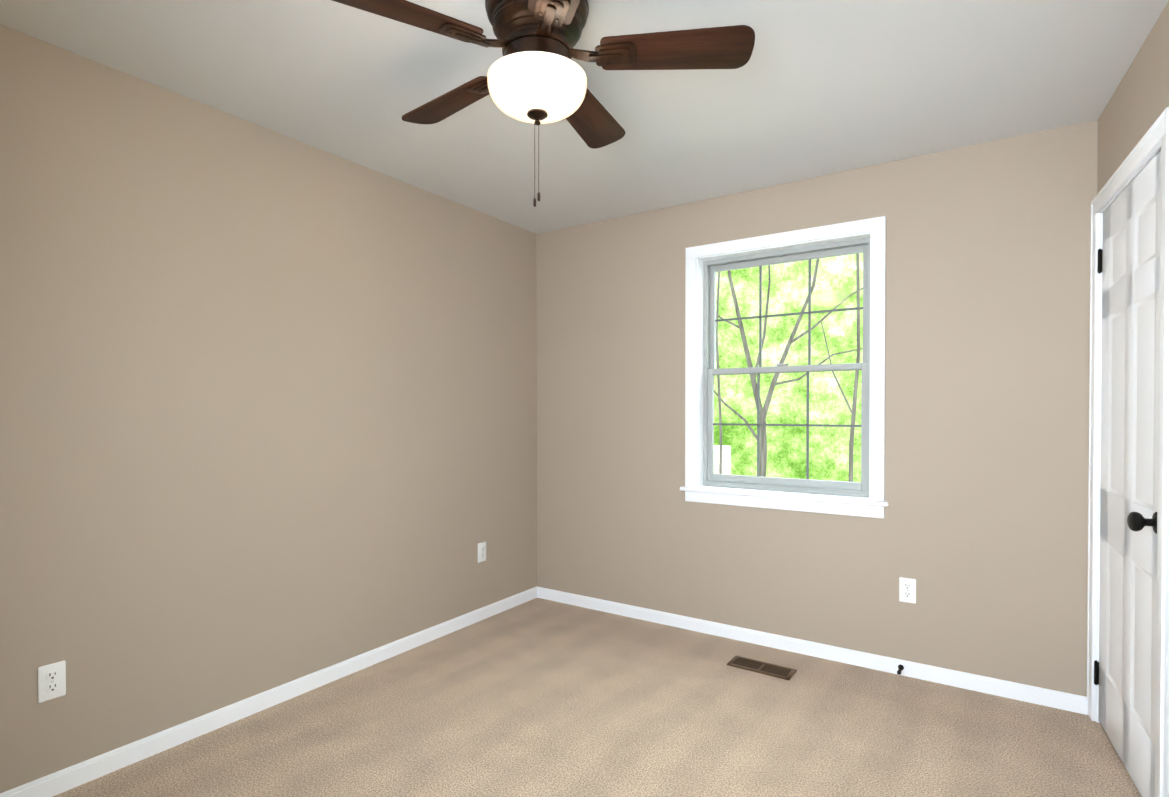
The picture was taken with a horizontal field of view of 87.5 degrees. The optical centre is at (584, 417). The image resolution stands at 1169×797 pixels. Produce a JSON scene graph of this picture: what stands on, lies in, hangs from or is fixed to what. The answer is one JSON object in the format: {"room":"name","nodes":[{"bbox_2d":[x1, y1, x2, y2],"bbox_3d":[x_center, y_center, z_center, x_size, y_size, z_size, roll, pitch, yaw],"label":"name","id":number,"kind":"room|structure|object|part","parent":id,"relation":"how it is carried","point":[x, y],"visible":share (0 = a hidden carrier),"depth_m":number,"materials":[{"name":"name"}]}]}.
{"room":"empty bedroom","nodes":[
{"label":"empty bedroom","id":0,"kind":"room"},
{"bbox_2d":[0,24,536,792],"bbox_3d":[-1.418,-0.002,2.602,0.160,2.550,4.040,0,1,34],"label":"wall","id":1,"kind":"structure","parent":0,"point":[268,408],"depth_m":2.42,"materials":[{"name":"paint"}]},
{"bbox_2d":[38,660,65,702],"bbox_3d":[-1.732,0.858,1.986,0.008,0.115,0.070,0,1,34],"label":"electrical outlet","id":2,"kind":"object","parent":1,"relation":"attached to","point":[52,681],"visible":1,"depth_m":1.98,"materials":[{"name":"white plastic"}]},
{"bbox_2d":[0,587,535,796],"bbox_3d":[-1.346,1.189,2.567,0.013,0.070,3.720,0,1,34],"label":"baseboard","id":3,"kind":"structure","parent":1,"relation":"attached to","point":[68,778],"depth_m":2.46,"materials":[{"name":"white wood"}]},
{"bbox_2d":[478,542,485,562],"bbox_3d":[-0.615,0.807,3.668,0.008,0.115,0.070,0,1,34],"label":"electrical outlet","id":4,"kind":"object","parent":1,"relation":"attached to","point":[482,552],"visible":1,"depth_m":3.66,"materials":[{"name":"white plastic"}]},
{"bbox_2d":[0,0,1168,233],"bbox_3d":[0.040,-1.267,1.620,3.660,0.120,4.040,0,1,34],"label":"ceiling","id":5,"kind":"structure","parent":0,"point":[812,88],"depth_m":2.21,"materials":[{"name":"paint"}]},
{"bbox_2d":[332,0,754,206],"bbox_3d":[-0.151,-0.939,1.812,1.176,0.539,1.188,0,1,34],"label":"ceiling fan","id":6,"kind":"object","parent":5,"relation":"hanging from","point":[536,74],"visible":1,"depth_m":1.72,"materials":[{"name":"brown wood"}]},
{"bbox_3d":[-0.440,-1.050,1.595,0.529,0.040,0.148,0,1,-31],"label":"blade","id":7,"kind":"part","parent":6,"relation":"part of","materials":[{"name":"brown wood"}]},
{"bbox_3d":[-0.407,-1.054,2.010,0.529,0.040,0.148,1,1,41],"label":"blade","id":8,"kind":"part","parent":6,"relation":"part of","materials":[{"name":"brown wood"}]},
{"bbox_3d":[-0.138,-0.939,1.781,0.289,0.102,0.289,0,1,34],"label":"lamp shade","id":9,"kind":"part","parent":6,"relation":"part of","materials":[{"name":"white glass"}]},
{"bbox_3d":[-0.054,-1.048,1.435,0.148,0.040,0.529,0,1,-13],"label":"blade","id":10,"kind":"part","parent":6,"relation":"part of","materials":[{"name":"brown wood"}]},
{"bbox_3d":[-0.002,-1.055,2.108,0.148,0.040,0.529,0,1,23],"label":"blade","id":11,"kind":"part","parent":6,"relation":"part of","materials":[{"name":"brown wood"}]},
{"bbox_3d":[0.216,-1.051,1.752,0.529,0.040,0.148,0,1,5],"label":"blade","id":12,"kind":"part","parent":6,"relation":"part of","materials":[{"name":"brown wood"}]},
{"bbox_2d":[53,598,1141,796],"bbox_3d":[0.040,1.283,1.647,3.660,0.100,4.040,0,1,34],"label":"floor","id":13,"kind":"structure","parent":0,"point":[538,697],"depth_m":2.38,"materials":[{"name":"carpet"}]},
{"bbox_2d":[727,655,796,679],"bbox_3d":[0.862,1.214,2.974,0.307,0.010,0.135,0,1,34],"label":"air vent register","id":14,"kind":"object","parent":13,"relation":"on","point":[766,668],"visible":1,"depth_m":2.96,"materials":[{"name":"brown metal"}]},
{"bbox_2d":[536,120,1097,696],"bbox_3d":[1.055,-0.009,3.288,3.200,2.550,0.160,0,1,34],"label":"wall","id":15,"kind":"structure","parent":0,"point":[978,532],"depth_m":2.89,"materials":[{"name":"paint"}]},
{"bbox_2d":[680,216,888,518],"bbox_3d":[1.046,-0.243,3.265,1.076,1.447,0.205,0,1,34],"label":"window","id":16,"kind":"structure","parent":15,"relation":"in","point":[873,504],"depth_m":3.25,"materials":[{"name":"white"}]},
{"bbox_3d":[1.080,-0.250,3.317,0.932,1.335,0.081,0,1,34],"label":"window sash unit","id":17,"kind":"part","parent":16,"relation":"part of","materials":[{"name":"white plastic"}]},
{"bbox_2d":[536,586,1086,714],"bbox_3d":[0.895,1.181,3.304,2.870,0.070,0.013,0,1,34],"label":"baseboard","id":18,"kind":"structure","parent":15,"relation":"attached to","point":[998,687],"depth_m":3.04,"materials":[{"name":"white wood"}]},
{"bbox_2d":[897,665,903,674],"bbox_3d":[1.478,1.182,2.860,0.025,0.025,0.080,0,1,34],"label":"door stop","id":19,"kind":"object","parent":18,"relation":"attached to","point":[901,668],"visible":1,"depth_m":2.86,"materials":[{"name":"black metal"}]},
{"bbox_2d":[899,577,915,603],"bbox_3d":[1.526,0.815,2.883,0.070,0.115,0.008,0,1,34],"label":"electrical outlet","id":20,"kind":"object","parent":15,"relation":"attached to","point":[907,589],"visible":1,"depth_m":2.88,"materials":[{"name":"white plastic"}]},
{"bbox_2d":[1097,1,1168,193],"bbox_3d":[1.242,0.017,0.848,0.120,2.550,4.040,0,1,29],"label":"wall","id":21,"kind":"structure","parent":0,"point":[1136,106],"depth_m":2.04,"materials":[{"name":"paint"}]},
{"bbox_2d":[1094,150,1160,796],"bbox_3d":[1.889,0.204,2.109,0.050,2.025,0.763,0,1,29],"label":"door","id":22,"kind":"structure","parent":21,"relation":"in","point":[1129,433],"depth_m":2.09,"materials":[{"name":"white wood"}]},
{"bbox_3d":[2.070,0.200,2.435,0.047,1.750,0.013,0,1,34],"label":"door hinges","id":23,"kind":"part","parent":22,"relation":"part of","materials":[{"name":"black metal"}]},
{"bbox_2d":[1127,512,1156,533],"bbox_3d":[1.696,0.316,1.851,0.072,0.066,0.067,0,1,34],"label":"door knob","id":24,"kind":"object","parent":22,"relation":"attached to","point":[1136,521],"depth_m":1.84,"materials":[{"name":"black metal"}]},
{"bbox_2d":[1087,107,1168,796],"bbox_3d":[1.919,0.174,2.087,0.142,2.108,0.896,0,1,29],"label":"door frame","id":25,"kind":"structure","parent":21,"relation":"attached to","point":[1152,143],"depth_m":1.81,"materials":[{"name":"white wood"}]},
{"label":"outside","id":26,"kind":"structure","parent":0,"visible":0},
{"bbox_2d":[714,445,730,474],"bbox_3d":[1.306,2.019,8.677,1.480,3.280,0.320,0,1,34],"label":"neighbouring house","id":27,"kind":"structure","parent":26,"point":[727,458],"depth_m":8.20,"materials":[{"name":"white"}]},
{"bbox_2d":[714,253,862,481],"bbox_3d":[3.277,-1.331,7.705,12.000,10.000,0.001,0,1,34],"label":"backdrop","id":28,"kind":"structure","parent":26,"point":[747,298],"depth_m":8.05,"materials":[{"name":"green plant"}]},
{"bbox_2d":[714,253,862,481],"bbox_3d":[2.301,0.621,6.978,2.010,6.113,0.581,0,1,34],"label":"trunk","id":29,"kind":"object","parent":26,"point":[763,443],"depth_m":6.84,"materials":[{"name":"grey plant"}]}
]}

